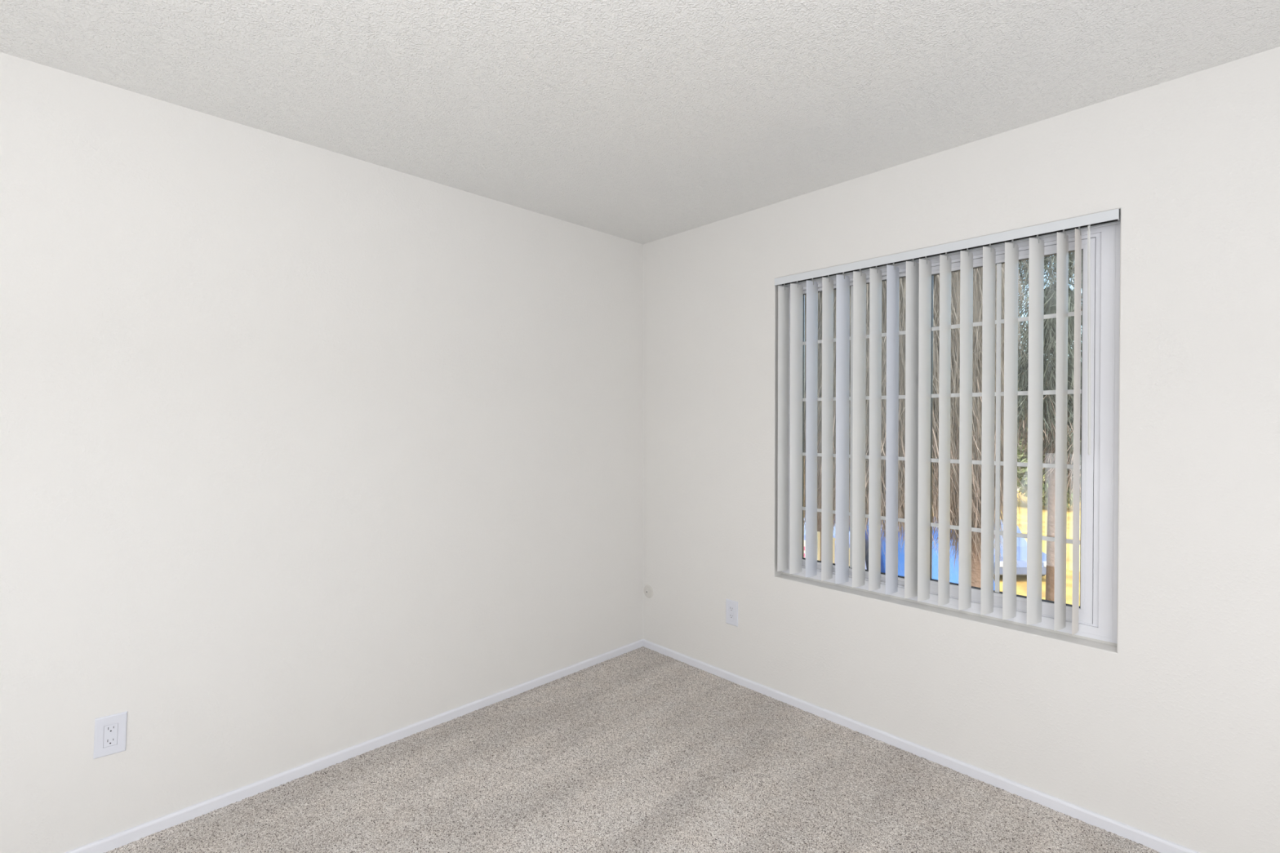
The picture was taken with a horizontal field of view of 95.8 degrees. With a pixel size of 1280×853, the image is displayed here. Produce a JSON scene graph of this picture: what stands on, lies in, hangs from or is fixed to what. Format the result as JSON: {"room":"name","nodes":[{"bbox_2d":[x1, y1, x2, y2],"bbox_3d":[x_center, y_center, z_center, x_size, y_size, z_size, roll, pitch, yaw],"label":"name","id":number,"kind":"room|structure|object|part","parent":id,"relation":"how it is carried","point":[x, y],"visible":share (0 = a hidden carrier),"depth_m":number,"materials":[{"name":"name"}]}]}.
{"room":"empty bedroom","nodes":[
{"label":"empty bedroom","id":0,"kind":"room"},
{"bbox_2d":[0,52,643,852],"bbox_3d":[-1.698,0.133,1.940,4.650,2.640,0.150,-1,1,-44],"label":"wall","id":1,"kind":"structure","parent":0,"point":[308,453],"depth_m":2.14,"materials":[{"name":"white paint"}]},
{"bbox_2d":[93,711,127,759],"bbox_3d":[-1.690,0.986,1.847,0.081,0.128,0.006,-1,1,-44],"label":"wall outlet","id":2,"kind":"object","parent":1,"relation":"attached to","point":[107,731],"visible":1,"depth_m":1.84,"materials":[{"name":"plastic"}]},
{"bbox_2d":[102,723,118,747],"bbox_3d":[-1.690,0.986,1.847,0.035,0.069,0.006,-1,1,-44],"label":"receptacle","id":3,"kind":"object","parent":2,"relation":"attached to","point":[110,731],"depth_m":1.84,"materials":[{"name":"plastic"}]},
{"bbox_2d":[65,639,643,852],"bbox_3d":[-1.588,1.333,1.946,4.500,0.048,0.012,-1,1,-44],"label":"baseboard","id":4,"kind":"structure","parent":1,"relation":"attached to","point":[126,837],"depth_m":2.27,"materials":[{"name":"white wood"}]},
{"bbox_2d":[105,646,1159,852],"bbox_3d":[0.049,1.366,0.269,4.500,0.004,4.700,-1,1,-44],"label":"floor","id":5,"kind":"structure","parent":0,"point":[642,749],"depth_m":2.11,"materials":[{"name":"carpet"}]},
{"bbox_2d":[0,0,1279,244],"bbox_3d":[0.049,-1.120,0.245,4.500,0.100,4.700,-1,1,-44],"label":"ceiling","id":6,"kind":"structure","parent":0,"point":[642,122],"depth_m":1.78,"materials":[{"name":"white paint"}]},
{"bbox_2d":[643,46,1279,852],"bbox_3d":[1.713,0.134,1.881,0.150,2.640,5.000,-1,1,-44],"label":"wall","id":7,"kind":"structure","parent":0,"point":[1171,732],"depth_m":1.98,"materials":[{"name":"white paint"}]},
{"bbox_2d":[644,584,653,598],"bbox_3d":[0.048,0.993,3.480,0.011,0.077,0.077,-1,1,-44],"label":"wall outlet","id":8,"kind":"object","parent":7,"relation":"attached to","point":[648,591],"visible":1,"depth_m":3.48,"materials":[{"name":"white plastic"}]},
{"bbox_2d":[725,599,737,626],"bbox_3d":[0.482,0.979,3.039,0.006,0.129,0.076,-1,1,-44],"label":"wall outlet","id":9,"kind":"object","parent":7,"relation":"attached to","point":[731,606],"visible":1,"depth_m":3.04,"materials":[{"name":"plastic"}]},
{"bbox_2d":[728,605,733,619],"bbox_3d":[0.482,0.979,3.039,0.006,0.068,0.033,-1,1,-44],"label":"receptacle","id":10,"kind":"object","parent":9,"relation":"attached to","point":[731,607],"depth_m":3.04,"materials":[{"name":"plastic"}]},
{"bbox_2d":[643,639,1199,852],"bbox_3d":[1.655,1.334,1.836,0.012,0.048,4.700,-1,1,-44],"label":"baseboard","id":11,"kind":"structure","parent":7,"relation":"attached to","point":[1158,844],"depth_m":2.27,"materials":[{"name":"white wood"}]},
{"bbox_2d":[781,214,1120,647],"bbox_3d":[1.195,0.011,2.450,0.087,1.468,1.312,-1,1,-44],"label":"window","id":12,"kind":"structure","parent":7,"relation":"in","point":[1098,542],"depth_m":2.04,"materials":[{"name":"plastic"}]},
{"bbox_3d":[0.994,0.003,2.687,0.003,1.308,0.513,-1,1,-44],"label":"pane","id":13,"kind":"part","parent":12,"relation":"part of","materials":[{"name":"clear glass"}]},
{"bbox_3d":[0.994,0.007,2.672,0.029,1.368,0.610,-1,1,-44],"label":"fixed light frame","id":14,"kind":"part","parent":12,"relation":"part of","materials":[{"name":"plastic"}]},
{"bbox_3d":[1.401,0.007,2.242,0.003,1.273,0.504,-1,1,-44],"label":"pane","id":15,"kind":"part","parent":12,"relation":"part of","materials":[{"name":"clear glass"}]},
{"bbox_2d":[774,208,1119,635],"bbox_3d":[1.145,-0.003,2.402,0.084,1.436,1.308,-1,1,-44],"label":"vertical blind","id":16,"kind":"object","parent":12,"relation":"attached to","point":[918,276],"visible":1,"depth_m":2.37,"materials":[{"name":"white plastic"}]},
{"bbox_3d":[1.389,0.017,2.236,0.022,1.357,0.583,-1,1,-44],"label":"sash","id":17,"kind":"part","parent":12,"relation":"part of","materials":[{"name":"plastic"}]},
{"label":"outside","id":18,"kind":"structure","parent":0,"visible":0},
{"bbox_2d":[933,490,1080,606],"bbox_3d":[18.382,4.057,42.433,79.400,0.200,110.000,-1,1,-44],"label":"ground","id":19,"kind":"structure","parent":18,"point":[1021,580],"depth_m":20.12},
{"bbox_2d":[832,537,835,563],"bbox_3d":[2.514,2.874,7.538,0.042,2.850,0.050,0,1,1],"label":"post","id":20,"kind":"object","parent":19,"relation":"on","point":[833,538],"visible":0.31,"depth_m":7.50,"materials":[{"name":"beige"}]},
{"bbox_2d":[804,515,866,569],"bbox_3d":[3.548,3.196,12.938,1.670,2.100,4.445,0,1,1],"label":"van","id":21,"kind":"object","parent":19,"relation":"on","point":[833,533],"visible":0.02,"depth_m":11.55,"materials":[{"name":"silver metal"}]},
{"bbox_2d":[804,338,900,560],"bbox_3d":[3.114,-0.264,9.246,3.129,9.292,3.028,0,1,-24],"label":"tree","id":22,"kind":"object","parent":19,"relation":"on","point":[819,506],"visible":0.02,"depth_m":8.62,"materials":[{"name":"green plant"}]},
{"bbox_2d":[804,260,1028,587],"bbox_3d":[2.604,0.321,5.949,2.668,8.186,2.123,0,1,17],"label":"tree","id":23,"kind":"object","parent":19,"relation":"on","point":[977,273],"visible":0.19,"depth_m":5.48,"materials":[{"name":"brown plant"}]},
{"bbox_2d":[848,517,995,590],"bbox_3d":[5.604,3.127,12.807,2.020,2.240,4.645,0,1,1],"label":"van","id":24,"kind":"object","parent":19,"relation":"on","point":[953,576],"visible":0.02,"depth_m":10.87,"materials":[{"name":"blue paint"}]},
{"bbox_2d":[993,519,1046,576],"bbox_3d":[10.407,3.530,17.560,1.770,1.340,4.230,0,1,1],"label":"parked car","id":25,"kind":"object","parent":19,"relation":"on","point":[1021,547],"visible":0.11,"depth_m":15.71,"materials":[{"name":"grey paint"}]},
{"bbox_2d":[1002,250,1082,601],"bbox_3d":[5.871,0.094,8.070,2.435,8.600,2.304,-1,1,-44],"label":"tree","id":26,"kind":"object","parent":19,"relation":"on","point":[1050,291],"visible":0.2,"depth_m":7.90,"materials":[{"name":"green plant"}]},
{"bbox_2d":[1017,403,1080,509],"bbox_3d":[20.554,1.009,28.555,4.425,6.578,4.517,-1,1,-44],"label":"tree","id":27,"kind":"object","parent":19,"relation":"on","point":[1020,475],"visible":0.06,"depth_m":28.41,"materials":[{"name":"green plant"}]}
]}

